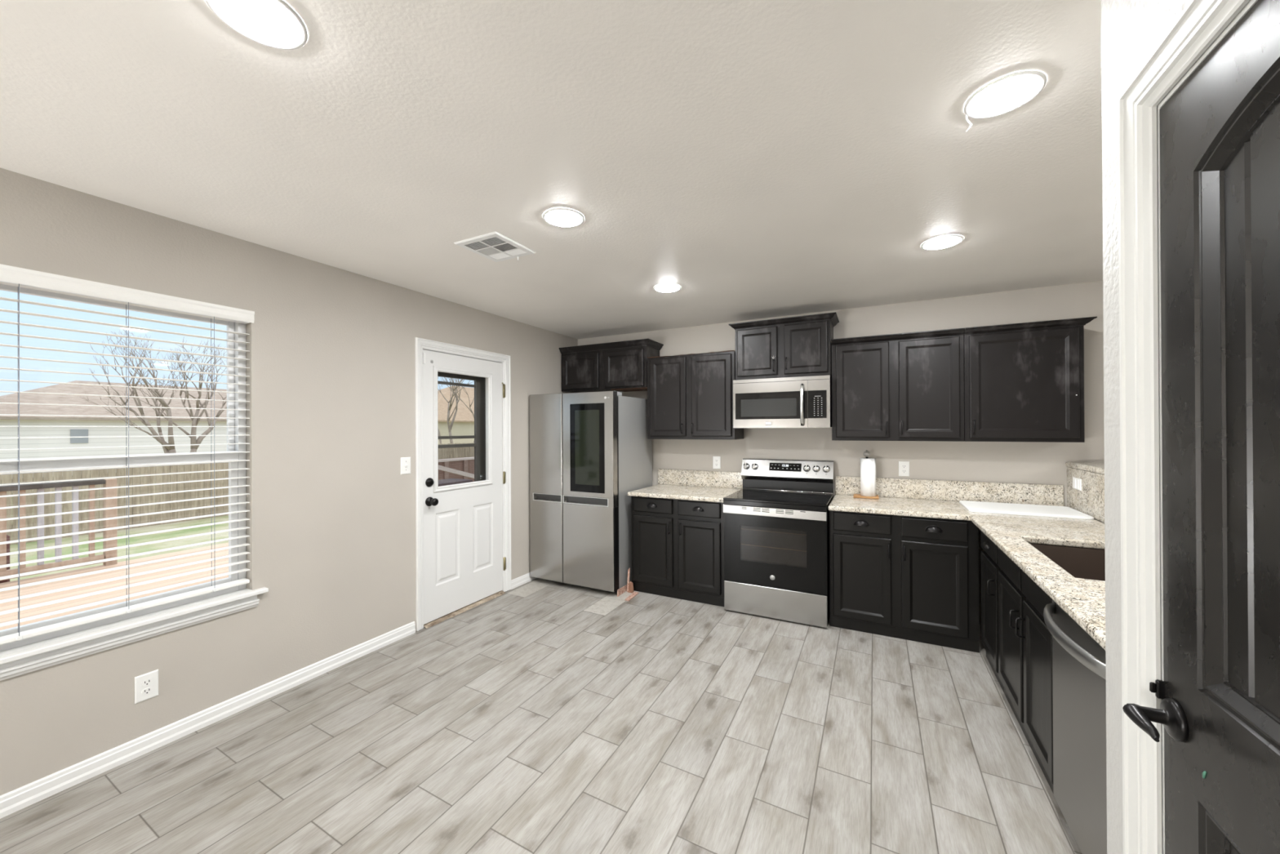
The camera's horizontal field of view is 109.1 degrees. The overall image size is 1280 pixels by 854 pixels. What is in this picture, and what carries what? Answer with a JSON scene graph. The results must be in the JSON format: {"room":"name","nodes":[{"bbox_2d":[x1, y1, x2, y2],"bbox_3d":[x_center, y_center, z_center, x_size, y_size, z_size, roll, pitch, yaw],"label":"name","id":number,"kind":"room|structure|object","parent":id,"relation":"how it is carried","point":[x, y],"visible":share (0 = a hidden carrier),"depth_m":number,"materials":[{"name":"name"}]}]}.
{"room":"kitchen","nodes":[
{"label":"kitchen","id":0,"kind":"room"},
{"bbox_2d":[0,167,577,795],"bbox_3d":[-2.836,0.243,1.030,0.140,2.440,9.140,0,0,27],"label":"wall","id":1,"kind":"structure","parent":0,"point":[331,381],"depth_m":2.53,"materials":[{"name":"paint"}]},
{"bbox_2d":[0,284,268,680],"bbox_3d":[-2.295,0.171,2.023,0.167,1.560,1.022,0,0,27],"label":"window","id":2,"kind":"structure","parent":1,"relation":"in","point":[23,656],"depth_m":2.08,"materials":[{"name":"white plastic"}]},
{"bbox_2d":[0,263,254,644],"bbox_3d":[-2.275,0.106,2.013,0.074,1.433,0.920,0,0,27],"label":"window blind","id":3,"kind":"object","parent":2,"relation":"attached to","point":[18,277],"visible":1,"depth_m":1.98,"materials":[{"name":"white plastic"}]},
{"bbox_2d":[134,669,158,703],"bbox_3d":[-2.222,1.170,2.054,0.008,0.118,0.075,0,0,27],"label":"wall outlet","id":4,"kind":"object","parent":1,"relation":"attached to","point":[146,685],"visible":1,"depth_m":2.05,"materials":[{"name":"white plastic"}]},
{"bbox_2d":[142,678,152,686],"bbox_3d":[-2.220,1.150,2.053,0.002,0.025,0.034,0,0,27],"label":"receptacle","id":5,"kind":"object","parent":4,"relation":"attached to","point":[145,682],"depth_m":2.05,"materials":[{"name":"white plastic"}]},
{"bbox_2d":[142,687,152,694],"bbox_3d":[-2.219,1.189,2.052,0.002,0.025,0.034,0,0,27],"label":"receptacle","id":6,"kind":"object","parent":4,"relation":"attached to","point":[145,691],"depth_m":2.05,"materials":[{"name":"white plastic"}]},
{"bbox_2d":[0,621,415,818],"bbox_3d":[-3.194,1.423,0.148,0.016,0.078,6.966,0,0,27],"label":"baseboard","id":7,"kind":"structure","parent":1,"relation":"attached to","point":[15,800],"depth_m":2.13,"materials":[{"name":"white paint"}]},
{"bbox_2d":[400,457,410,474],"bbox_3d":[-1.638,0.271,3.193,0.017,0.118,0.075,0,0,27],"label":"light switch","id":8,"kind":"object","parent":1,"relation":"attached to","point":[405,461],"visible":1,"depth_m":3.19,"materials":[{"name":"white plastic"}]},
{"bbox_2d":[437,371,485,481],"bbox_3d":[-1.486,0.439,3.721,0.060,2.010,0.799,0,0,27],"label":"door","id":9,"kind":"structure","parent":1,"relation":"in","point":[479,385],"depth_m":3.91,"materials":[{"name":"brown metal"}]},
{"bbox_2d":[415,337,511,631],"bbox_3d":[-1.445,0.410,3.716,0.158,2.105,0.949,0,0,27],"label":"door frame","id":10,"kind":"structure","parent":1,"relation":"attached to","point":[420,344],"depth_m":3.49,"materials":[{"name":"white paint"}]},
{"bbox_2d":[422,349,506,624],"bbox_3d":[-1.382,0.438,3.684,0.118,2.008,0.825,0,0,27],"label":"door","id":11,"kind":"structure","parent":1,"relation":"in","point":[463,531],"depth_m":3.64,"materials":[{"name":"white paint"}]},
{"bbox_2d":[511,572,536,589],"bbox_3d":[-0.921,1.425,4.578,0.016,0.078,1.064,0,0,27],"label":"baseboard","id":12,"kind":"structure","parent":1,"relation":"attached to","point":[526,578],"depth_m":4.22,"materials":[{"name":"white paint"}]},
{"bbox_2d":[0,577,1081,853],"bbox_3d":[0.822,1.502,-0.769,8.280,0.120,9.280,0,0,27],"label":"floor","id":13,"kind":"structure","parent":0,"point":[542,716],"depth_m":2.02,"materials":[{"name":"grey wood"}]},
{"bbox_2d":[423,591,505,628],"bbox_3d":[-1.434,1.455,3.695,0.170,0.015,0.799,0,0,27],"label":"threshold","id":14,"kind":"object","parent":13,"relation":"on","point":[471,606],"visible":0.57,"depth_m":3.62,"materials":[{"name":"beige wood"}]},
{"bbox_2d":[529,391,652,592],"bbox_3d":[-0.457,0.575,4.455,0.924,1.772,0.782,0,0,27],"label":"refrigerator","id":15,"kind":"object","parent":13,"relation":"on","point":[588,450],"visible":0.94,"depth_m":4.10,"materials":[{"name":"grey metal"}]},
{"bbox_2d":[617,584,626,596],"bbox_3d":[-0.156,1.429,3.988,0.007,0.056,0.163,0,0,27],"label":"strip","id":16,"kind":"object","parent":13,"relation":"on","point":[623,589],"visible":1,"depth_m":3.97,"materials":[{"name":"brown wood"}]},
{"bbox_2d":[626,568,630,591],"bbox_3d":[-0.103,1.356,4.044,0.018,0.204,0.042,0,0,20],"label":"strip","id":17,"kind":"object","parent":13,"relation":"on","point":[628,570],"visible":1,"depth_m":4.04,"materials":[{"name":"brown wood"}]},
{"bbox_2d":[628,581,633,592],"bbox_3d":[-0.079,1.412,4.019,0.038,0.091,0.034,0,0,27],"label":"chunk","id":18,"kind":"object","parent":13,"relation":"on","point":[631,584],"visible":1,"depth_m":4.01,"materials":[{"name":"brown wood"}]},
{"bbox_2d":[624,591,638,600],"bbox_3d":[-0.071,1.452,3.911,0.042,0.011,0.199,0,0,25],"label":"strip","id":19,"kind":"object","parent":13,"relation":"on","point":[634,593],"visible":1,"depth_m":3.90,"materials":[{"name":"brown wood"}]},
{"bbox_2d":[631,496,724,606],"bbox_3d":[0.429,1.032,4.115,0.855,0.847,0.662,0,0,27],"label":"base cabinet","id":20,"kind":"object","parent":13,"relation":"on","point":[677,545],"visible":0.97,"depth_m":3.84,"materials":[{"name":"black paint"}]},
{"bbox_2d":[627,468,742,502],"bbox_3d":[0.428,0.514,4.122,0.874,0.188,0.654,0,0,27],"label":"countertop","id":21,"kind":"structure","parent":20,"relation":"on","point":[676,484],"depth_m":4.25,"materials":[{"name":"beige stone"}]},
{"bbox_2d":[723,458,834,627],"bbox_3d":[1.149,0.870,3.728,0.766,1.166,0.682,0,0,27],"label":"electric range","id":22,"kind":"object","parent":13,"relation":"on","point":[776,526],"visible":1,"depth_m":3.48,"materials":[{"name":"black metal"}]},
{"bbox_2d":[723,488,833,511],"bbox_3d":[1.129,0.582,3.687,0.762,0.050,0.590,0,0,27],"label":"cooktop","id":23,"kind":"object","parent":22,"relation":"in","point":[774,500],"depth_m":3.54,"materials":[{"name":"black glass"}]},
{"bbox_2d":[826,496,833,622],"bbox_3d":[1.164,1.012,3.751,0.754,0.880,0.620,0,0,27],"label":"range","id":24,"kind":"object","parent":22,"relation":"in","point":[829,499],"depth_m":3.38,"materials":[{"name":"black metal"}]},
{"bbox_2d":[829,510,979,653],"bbox_3d":[1.899,1.024,3.360,0.886,0.847,0.662,0,0,27],"label":"base cabinet","id":25,"kind":"object","parent":13,"relation":"on","point":[916,579],"visible":1,"depth_m":3.08,"materials":[{"name":"black paint"}]},
{"bbox_2d":[828,466,1105,649],"bbox_3d":[1.686,0.441,2.271,1.511,0.314,2.799,0,0,27],"label":"countertop","id":26,"kind":"structure","parent":25,"relation":"on","point":[1083,600],"depth_m":2.79,"materials":[{"name":"beige stone"}]},
{"bbox_2d":[853,449,879,499],"bbox_3d":[1.812,0.375,3.655,0.181,0.380,0.135,0,0,27],"label":"towel stand","id":27,"kind":"object","parent":26,"relation":"on","point":[855,495],"visible":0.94,"depth_m":3.61,"materials":[{"name":"brown wood"}]},
{"bbox_2d":[860,457,875,496],"bbox_3d":[1.826,0.399,3.648,0.111,0.298,0.111,0,0,27],"label":"paper towel roll","id":28,"kind":"object","parent":27,"relation":"on","point":[868,466],"visible":1,"depth_m":3.60,"materials":[{"name":"white paper"}]},
{"bbox_2d":[959,500,1093,519],"bbox_3d":[2.561,0.554,3.074,0.621,0.012,0.442,0,0,27],"label":"cutting board","id":29,"kind":"object","parent":26,"relation":"on","point":[1053,511],"visible":1,"depth_m":3.01,"materials":[{"name":"white plastic"}]},
{"bbox_2d":[1030,543,1105,581],"bbox_3d":[1.987,0.701,1.931,0.449,0.206,0.756,0,0,27],"label":"sink","id":30,"kind":"object","parent":26,"relation":"in","point":[1079,562],"visible":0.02,"depth_m":2.25,"materials":[{"name":"brown metal"}]},
{"bbox_2d":[1072,476,1081,490],"bbox_3d":[2.885,0.375,3.012,0.010,0.076,0.132,0,0,27],"label":"light switch","id":31,"kind":"object","parent":26,"relation":"attached to","point":[1077,482],"visible":1,"depth_m":2.99,"materials":[{"name":"white plastic"}]},
{"bbox_2d":[980,530,1004,692],"bbox_3d":[2.298,1.020,2.567,0.616,0.847,0.436,0,0,27],"label":"base cabinet","id":32,"kind":"object","parent":13,"relation":"on","point":[989,567],"visible":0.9,"depth_m":2.66,"materials":[{"name":"black paint"}]},
{"bbox_2d":[997,542,1105,792],"bbox_3d":[1.998,1.020,1.982,0.616,0.847,0.870,0,0,27],"label":"base cabinet","id":33,"kind":"object","parent":13,"relation":"on","point":[1024,638],"visible":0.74,"depth_m":2.01,"materials":[{"name":"black paint"}]},
{"bbox_2d":[1043,600,1106,853],"bbox_3d":[1.638,1.023,1.337,0.647,0.842,0.600,0,0,27],"label":"dishwasher","id":34,"kind":"object","parent":13,"relation":"on","point":[1078,661],"visible":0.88,"depth_m":1.48,"materials":[{"name":"grey metal"}]},
{"bbox_2d":[0,0,1102,338],"bbox_3d":[0.811,-1.058,-0.763,8.280,0.120,9.280,0,0,27],"label":"ceiling","id":35,"kind":"structure","parent":0,"point":[757,159],"depth_m":1.58,"materials":[{"name":"paint"}]},
{"bbox_2d":[204,0,307,49],"bbox_3d":[-0.913,-0.978,1.089,0.194,0.014,0.194,0,0,27],"label":"recessed light","id":36,"kind":"object","parent":35,"relation":"in","point":[275,24],"visible":1,"depth_m":1.09,"materials":[{"name":"white paint"}]},
{"bbox_2d":[453,231,535,262],"bbox_3d":[-0.787,-0.967,2.493,0.298,0.030,0.306,0,0,27],"label":"ceiling vent","id":37,"kind":"object","parent":35,"relation":"in","point":[495,246],"visible":1,"depth_m":2.47,"materials":[{"name":"white metal"}]},
{"bbox_2d":[542,207,584,227],"bbox_3d":[-0.359,-0.978,2.144,0.194,0.014,0.194,0,0,27],"label":"recessed light","id":38,"kind":"object","parent":35,"relation":"in","point":[563,217],"visible":1,"depth_m":2.12,"materials":[{"name":"white paint"}]},
{"bbox_2d":[653,283,680,292],"bbox_3d":[0.193,-0.977,3.224,0.194,0.014,0.194,0,0,27],"label":"recessed light","id":39,"kind":"object","parent":35,"relation":"in","point":[665,287],"visible":1,"depth_m":3.19,"materials":[{"name":"white paint"}]},
{"bbox_2d":[920,234,964,249],"bbox_3d":[1.622,-0.985,2.449,0.194,0.014,0.194,0,0,27],"label":"recessed light","id":40,"kind":"object","parent":35,"relation":"in","point":[946,241],"visible":1,"depth_m":2.42,"materials":[{"name":"white paint"}]},
{"bbox_2d":[964,70,1046,132],"bbox_3d":[1.089,-0.967,1.365,0.194,0.053,0.194,0,0,27],"label":"recessed light","id":41,"kind":"object","parent":35,"relation":"in","point":[1005,94],"visible":1,"depth_m":1.35,"materials":[{"name":"white paint"}]},
{"bbox_2d":[577,280,1104,620],"bbox_3d":[2.903,0.224,3.300,8.280,2.440,0.140,0,0,27],"label":"wall","id":42,"kind":"structure","parent":0,"point":[1011,462],"depth_m":3.55,"materials":[{"name":"paint"}]},
{"bbox_2d":[559,338,663,392],"bbox_3d":[-0.304,-0.599,4.672,1.041,0.460,0.346,0,0,27],"label":"upper cabinet","id":43,"kind":"object","parent":42,"relation":"attached to","point":[620,366],"visible":0.94,"depth_m":4.52,"materials":[{"name":"black paint"}]},
{"bbox_2d":[647,350,743,439],"bbox_3d":[0.500,-0.276,4.251,0.844,0.776,0.359,0,0,27],"label":"upper cabinet","id":44,"kind":"object","parent":42,"relation":"attached to","point":[690,396],"visible":0.99,"depth_m":4.11,"materials":[{"name":"black paint"}]},
{"bbox_2d":[657,468,742,488],"bbox_3d":[0.567,0.496,4.407,0.861,0.152,0.020,0,0,27],"label":"backsplash","id":45,"kind":"structure","parent":42,"relation":"attached to","point":[725,479],"depth_m":4.39,"materials":[{"name":"stone"}]},
{"bbox_2d":[712,456,720,468],"bbox_3d":[0.729,0.339,4.332,0.075,0.118,0.008,0,0,27],"label":"wall outlet","id":46,"kind":"object","parent":42,"relation":"attached to","point":[716,460],"visible":1,"depth_m":4.33,"materials":[{"name":"white plastic"}]},
{"bbox_2d":[728,311,839,380],"bbox_3d":[1.221,-0.647,3.882,0.854,0.484,0.360,0,0,27],"label":"upper cabinet","id":47,"kind":"object","parent":42,"relation":"attached to","point":[797,346],"visible":0.97,"depth_m":3.74,"materials":[{"name":"black paint"}]},
{"bbox_2d":[733,375,831,427],"bbox_3d":[1.202,-0.197,3.832,0.759,0.407,0.461,0,0,27],"label":"microwave","id":48,"kind":"object","parent":47,"relation":"attached to","point":[800,402],"visible":0.99,"depth_m":3.67,"materials":[{"name":"silver metal"}]},
{"bbox_2d":[831,328,964,441],"bbox_3d":[1.950,-0.291,3.507,0.860,0.789,0.359,0,0,27],"label":"upper cabinet","id":49,"kind":"object","parent":42,"relation":"attached to","point":[909,386],"visible":1,"depth_m":3.36,"materials":[{"name":"black paint"}]},
{"bbox_2d":[898,461,909,476],"bbox_3d":[2.102,0.333,3.627,0.075,0.118,0.008,0,0,27],"label":"wall outlet","id":50,"kind":"object","parent":42,"relation":"attached to","point":[904,466],"visible":1,"depth_m":3.62,"materials":[{"name":"white plastic"}]},
{"bbox_2d":[835,475,1063,506],"bbox_3d":[2.302,0.486,3.517,1.466,0.152,0.020,0,0,27],"label":"backsplash","id":51,"kind":"structure","parent":42,"relation":"attached to","point":[926,489],"depth_m":3.44,"materials":[{"name":"stone"}]},
{"bbox_2d":[964,316,1097,442],"bbox_3d":[2.636,-0.295,3.155,0.678,0.789,0.360,0,0,27],"label":"upper cabinet","id":52,"kind":"object","parent":42,"relation":"attached to","point":[1024,381],"visible":0.93,"depth_m":3.04,"materials":[{"name":"black paint"}]},
{"bbox_2d":[1101,0,1190,853],"bbox_3d":[1.302,0.221,-0.459,1.817,2.440,2.390,0,0,27],"label":"wall","id":53,"kind":"structure","parent":0,"point":[1131,29],"depth_m":0.98,"materials":[{"name":"paint"}]},
{"bbox_2d":[1117,0,1257,853],"bbox_3d":[0.823,0.390,0.497,0.129,2.109,0.878,0,0,27],"label":"door frame","id":54,"kind":"structure","parent":53,"relation":"attached to","point":[1201,22],"depth_m":0.85,"materials":[{"name":"white paint"}]},
{"bbox_2d":[1122,0,1279,853],"bbox_3d":[0.774,0.432,0.532,0.102,2.004,0.667,0,0,27],"label":"door","id":55,"kind":"structure","parent":53,"relation":"in","point":[1219,713],"depth_m":0.70,"materials":[{"name":"black paint"}]},
{"bbox_3d":[2.413,0.861,1.898,0.118,1.163,2.800,0,0,27],"label":"wall","id":56,"kind":"structure","parent":0,"visible":0},
{"bbox_2d":[1065,462,1104,474],"bbox_3d":[2.505,0.259,1.851,0.386,0.038,2.798,0,0,27],"label":"bar","id":57,"kind":"object","parent":56,"relation":"on","point":[1095,467],"visible":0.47,"depth_m":2.91,"materials":[{"name":"stone"}]},
{"label":"outside","id":58,"kind":"structure","parent":0,"visible":0},
{"bbox_2d":[9,487,228,581],"bbox_3d":[-22.869,2.821,27.684,59.850,0.300,100.000,0,0,27],"label":"lawn","id":59,"kind":"structure","parent":58,"point":[30,556],"depth_m":10.21,"materials":[{"name":"green plant"}]},
{"bbox_2d":[0,534,9,582],"bbox_3d":[-7.072,1.834,4.377,0.450,1.408,1.150,0,0,27],"label":"storage bin","id":60,"kind":"object","parent":59,"relation":"on","point":[7,536],"visible":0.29,"depth_m":4.78,"materials":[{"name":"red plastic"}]},
{"bbox_2d":[0,380,226,491],"bbox_3d":[-28.919,0.191,20.140,8.700,4.969,25.650,0,0,27],"label":"house","id":61,"kind":"structure","parent":59,"relation":"on","point":[24,409],"depth_m":20.76,"materials":[{"name":"white"}]},
{"bbox_2d":[0,542,228,630],"bbox_3d":[-4.740,2.050,2.759,4.835,0.950,10.200,0,0,27],"label":"deck","id":62,"kind":"object","parent":59,"relation":"on","point":[104,575],"depth_m":4.63,"materials":[{"name":"beige wood"}]},
{"bbox_2d":[0,478,117,580],"bbox_3d":[-7.183,1.092,3.195,0.120,0.990,4.745,0,0,27],"label":"deck railing","id":63,"kind":"object","parent":62,"relation":"on","point":[109,482],"visible":0.84,"depth_m":4.93,"materials":[{"name":"brown wood"}]},
{"bbox_2d":[438,478,472,486],"bbox_3d":[-3.148,1.220,7.158,0.500,0.720,0.880,0,0,27],"label":"box","id":64,"kind":"object","parent":62,"relation":"on","point":[449,481],"visible":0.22,"depth_m":7.22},
{"bbox_2d":[80,327,226,453],"bbox_3d":[-15.874,-0.314,16.292,2.808,5.880,5.172,0,0,24],"label":"bare tree","id":65,"kind":"object","parent":59,"relation":"on","point":[167,449],"visible":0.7,"depth_m":15.41,"materials":[{"name":"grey plant"}]},
{"bbox_2d":[0,442,474,545],"bbox_3d":[-11.688,1.653,14.123,0.060,1.864,38.076,0,0,27],"label":"fence","id":66,"kind":"object","parent":59,"relation":"on","point":[468,451],"visible":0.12,"depth_m":11.72,"materials":[{"name":"brown wood"}]},
{"bbox_2d":[437,386,474,444],"bbox_3d":[-16.013,-0.631,47.491,10.700,6.649,23.200,0,0,27],"label":"house","id":67,"kind":"structure","parent":59,"relation":"on","point":[464,422],"depth_m":38.99,"materials":[{"name":"beige brick"}]},
{"bbox_2d":[437,376,474,443],"bbox_3d":[-9.515,-1.425,24.355,7.986,8.093,5.762,0,0,-35],"label":"bare tree","id":68,"kind":"object","parent":59,"relation":"on","point":[455,387],"visible":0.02,"depth_m":24.39,"materials":[{"name":"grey plant"}]},
{"bbox_2d":[438,457,474,481],"bbox_3d":[-3.782,1.605,10.023,0.112,1.868,3.200,0,0,27],"label":"fence","id":69,"kind":"object","parent":59,"relation":"on","point":[466,464],"visible":0.14,"depth_m":9.75,"materials":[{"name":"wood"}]},
{"bbox_2d":[438,465,474,478],"bbox_3d":[-3.440,1.611,9.038,0.060,1.848,1.640,0,0,27],"label":"stair rail","id":70,"kind":"object","parent":59,"relation":"on","point":[440,467],"visible":0.14,"depth_m":8.78,"materials":[{"name":"white wood"}]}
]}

